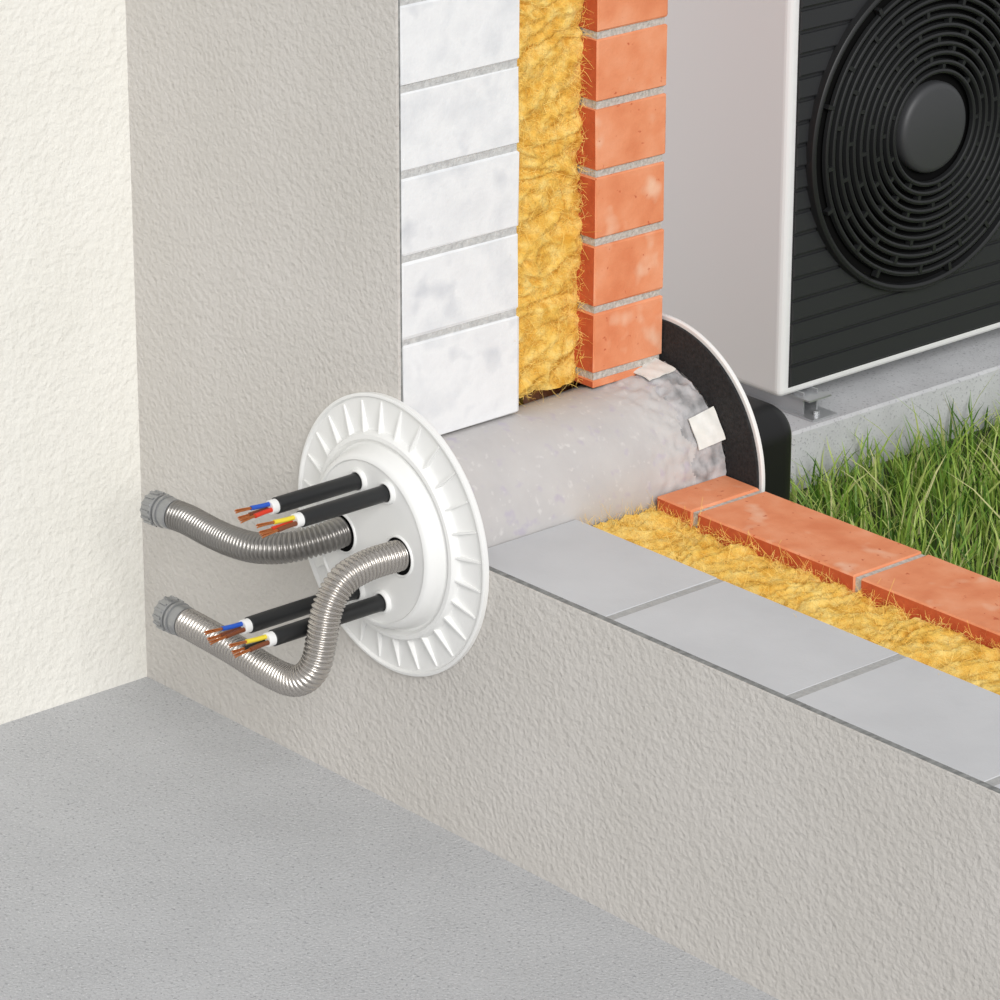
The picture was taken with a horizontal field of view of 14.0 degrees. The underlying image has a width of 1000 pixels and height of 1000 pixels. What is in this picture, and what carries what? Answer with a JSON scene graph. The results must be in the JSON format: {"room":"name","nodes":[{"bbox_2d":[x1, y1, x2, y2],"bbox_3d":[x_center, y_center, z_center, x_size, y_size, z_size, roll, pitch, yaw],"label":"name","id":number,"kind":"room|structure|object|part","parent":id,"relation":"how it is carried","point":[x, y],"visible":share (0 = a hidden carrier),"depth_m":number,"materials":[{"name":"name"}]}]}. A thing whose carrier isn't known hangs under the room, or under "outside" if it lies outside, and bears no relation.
{"room":"utility room","nodes":[
{"label":"utility room","id":0,"kind":"room"},
{"bbox_2d":[0,0,146,724],"bbox_3d":[-1.407,-0.117,3.527,2.600,1.300,0.120,-18,27,-38],"label":"wall","id":1,"kind":"structure","parent":0,"point":[72,597],"depth_m":4.32,"materials":[{"name":"beige paint"}]},
{"bbox_2d":[0,677,778,999],"bbox_3d":[-0.316,0.983,2.615,2.600,0.080,3.200,-18,27,-38],"label":"floor","id":2,"kind":"structure","parent":0,"point":[155,844],"depth_m":4.03,"materials":[{"name":"concrete"}]},
{"bbox_2d":[400,0,518,434],"bbox_3d":[-0.182,-0.358,4.183,0.155,1.276,0.440,-18,27,-38],"label":"block","id":3,"kind":"object","parent":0,"point":[468,377],"visible":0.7,"depth_m":4.03,"materials":[{"name":"white concrete"}]},
{"bbox_2d":[400,0,516,430],"bbox_3d":[-0.177,-0.550,4.100,0.151,0.906,0.417,-18,27,-38],"label":"mortar","id":4,"kind":"object","parent":3,"relation":"attached to","point":[509,64],"visible":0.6,"depth_m":4.03,"materials":[{"name":"grey concrete"}]},
{"bbox_2d":[516,0,583,404],"bbox_3d":[-0.087,-0.401,4.259,0.104,1.300,0.415,-18,27,-38],"label":"insulation","id":5,"kind":"object","parent":3,"relation":"attached to","point":[571,245],"visible":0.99,"depth_m":4.14},
{"bbox_2d":[510,0,610,405],"bbox_3d":[0.050,-0.393,4.102,0.162,0.634,0.063,-18,27,-38],"label":"wool fibres","id":6,"kind":"object","parent":5,"relation":"attached to","point":[554,29],"visible":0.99,"depth_m":4.14,"materials":[{"name":"yellow fabric"}]},
{"bbox_2d":[398,0,999,793],"bbox_3d":[0.471,-0.054,3.375,0.007,1.300,2.600,-18,27,-38],"label":"coat","id":7,"kind":"object","parent":3,"relation":"attached to","point":[492,569],"visible":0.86,"depth_m":3.82,"materials":[{"name":"grey paint"}]},
{"bbox_2d":[125,0,999,999],"bbox_3d":[0.468,-0.053,3.372,0.004,1.300,2.600,-18,27,-38],"label":"plaster skin","id":8,"kind":"object","parent":7,"relation":"attached to","point":[793,851],"visible":0.75,"depth_m":4.03,"materials":[{"name":"grey paint"}]},
{"bbox_2d":[298,392,488,676],"bbox_3d":[-0.120,0.038,4.098,0.036,0.294,0.294,-18,27,-38],"label":"wall flange","id":9,"kind":"object","parent":8,"relation":"attached to","point":[433,615],"visible":0.82,"depth_m":4.06,"materials":[{"name":"white plastic"}]},
{"bbox_2d":[140,490,351,564],"bbox_3d":[-0.261,0.028,4.167,0.270,0.061,0.091,12,24,27],"label":"corrugated hose","id":10,"kind":"object","parent":9,"relation":"attached to","point":[158,508],"visible":0.96,"depth_m":4.13,"materials":[{"name":"grey metal"}]},
{"bbox_2d":[152,540,408,696],"bbox_3d":[-0.212,0.089,4.129,0.160,0.150,0.260,-18,27,-38],"label":"corrugated hose","id":11,"kind":"object","parent":9,"relation":"attached to","point":[171,615],"visible":0.91,"depth_m":4.03,"materials":[{"name":"silver metal"}]},
{"bbox_2d":[204,588,359,644],"bbox_3d":[-0.204,0.110,4.076,0.222,0.017,0.017,-18,27,-38],"label":"cable","id":12,"kind":"object","parent":9,"relation":"attached to","point":[302,607],"visible":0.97,"depth_m":4.05,"materials":[{"name":"black plastic"}]},
{"bbox_2d":[234,473,361,522],"bbox_3d":[-0.187,-0.005,4.040,0.186,0.017,0.017,-18,27,-38],"label":"cable","id":13,"kind":"object","parent":9,"relation":"attached to","point":[351,482],"visible":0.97,"depth_m":4.03,"materials":[{"name":"black plastic"}]},
{"bbox_2d":[228,594,385,657],"bbox_3d":[-0.178,0.121,4.047,0.224,0.017,0.018,-18,27,-38],"label":"cable","id":14,"kind":"object","parent":9,"relation":"attached to","point":[280,635],"visible":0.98,"depth_m":4.02,"materials":[{"name":"black plastic"}]},
{"bbox_2d":[256,485,389,537],"bbox_3d":[-0.161,0.008,4.007,0.194,0.017,0.017,-18,27,-38],"label":"cable","id":15,"kind":"object","parent":9,"relation":"attached to","point":[341,506],"visible":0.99,"depth_m":4.00,"materials":[{"name":"black plastic"}]},
{"bbox_2d":[488,520,999,788],"bbox_3d":[0.638,0.414,3.478,0.150,0.255,2.268,-18,27,-38],"label":"block","id":16,"kind":"object","parent":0,"point":[949,720],"depth_m":3.84,"materials":[{"name":"grey concrete"}]},
{"bbox_2d":[489,520,999,785],"bbox_3d":[0.637,0.437,3.489,0.148,0.304,2.271,-18,27,-38],"label":"mortar","id":17,"kind":"object","parent":16,"relation":"attached to","point":[995,781],"visible":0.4,"depth_m":3.81,"materials":[{"name":"grey concrete"}]},
{"bbox_2d":[593,509,999,694],"bbox_3d":[0.798,0.432,3.496,0.104,0.287,2.071,-18,27,-38],"label":"insulation","id":18,"kind":"structure","parent":17,"relation":"attached to","point":[815,593],"depth_m":3.98},
{"bbox_2d":[580,490,999,688],"bbox_3d":[0.446,0.157,3.824,0.161,0.067,1.035,-18,27,-38],"label":"wool fibres","id":19,"kind":"structure","parent":18,"relation":"on","point":[625,515],"depth_m":4.02,"materials":[{"name":"yellow fabric"}]},
{"bbox_2d":[523,0,999,648],"bbox_3d":[0.701,-0.115,3.566,0.098,1.276,2.601,-18,27,-38],"label":"brick","id":20,"kind":"object","parent":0,"point":[631,62],"visible":0.29,"depth_m":4.15,"materials":[{"name":"orange brick"}]},
{"bbox_2d":[441,358,725,547],"bbox_3d":[0.035,-0.013,4.210,0.359,0.201,0.198,-18,27,-38],"label":"duct","id":21,"kind":"object","parent":20,"relation":"attached to","point":[534,468],"visible":0.53,"depth_m":4.17,"materials":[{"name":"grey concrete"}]},
{"bbox_2d":[659,313,791,500],"bbox_3d":[0.197,-0.062,4.343,0.069,0.296,0.296,-18,27,-38],"label":"seal","id":22,"kind":"object","parent":20,"relation":"attached to","point":[756,447],"visible":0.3,"depth_m":4.24,"materials":[{"name":"black rubber"}]},
{"bbox_2d":[575,17,924,592],"bbox_3d":[0.704,-0.125,3.559,0.093,1.300,2.590,-18,27,-38],"label":"mortar","id":23,"kind":"object","parent":20,"relation":"attached to","point":[596,105],"visible":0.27,"depth_m":4.18,"materials":[{"name":"grey concrete"}]},
{"label":"outside","id":24,"kind":"structure","parent":0,"visible":0},
{"bbox_2d":[790,372,999,581],"bbox_3d":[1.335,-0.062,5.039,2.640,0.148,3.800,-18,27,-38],"label":"lawn","id":25,"kind":"structure","parent":24,"point":[880,507],"depth_m":4.65,"materials":[{"name":"green plant"}]},
{"bbox_2d":[782,328,999,491],"bbox_3d":[0.702,-0.281,5.357,1.501,0.123,0.601,-18,27,-38],"label":"concrete slab","id":26,"kind":"object","parent":25,"relation":"on","point":[962,367],"visible":0.12,"depth_m":4.81,"materials":[{"name":"grey concrete"}]},
{"bbox_2d":[660,0,999,421],"bbox_3d":[0.522,-0.578,4.922,0.803,0.749,0.370,-18,27,-38],"label":"air conditioner","id":27,"kind":"object","parent":26,"relation":"on","point":[832,167],"visible":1,"depth_m":4.69,"materials":[{"name":"white paint"}]},
{"bbox_3d":[0.498,-0.506,4.706,0.440,0.696,0.009,-18,27,-38],"label":"louvre panel","id":28,"kind":"part","parent":27,"relation":"part of","materials":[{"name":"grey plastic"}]},
{"bbox_2d":[806,0,999,290],"bbox_3d":[0.498,-0.431,4.719,0.393,0.393,0.016,-18,27,-38],"label":"fan grille","id":29,"kind":"object","parent":27,"relation":"attached to","point":[903,96],"depth_m":4.69,"materials":[{"name":"black plastic"}]}
]}

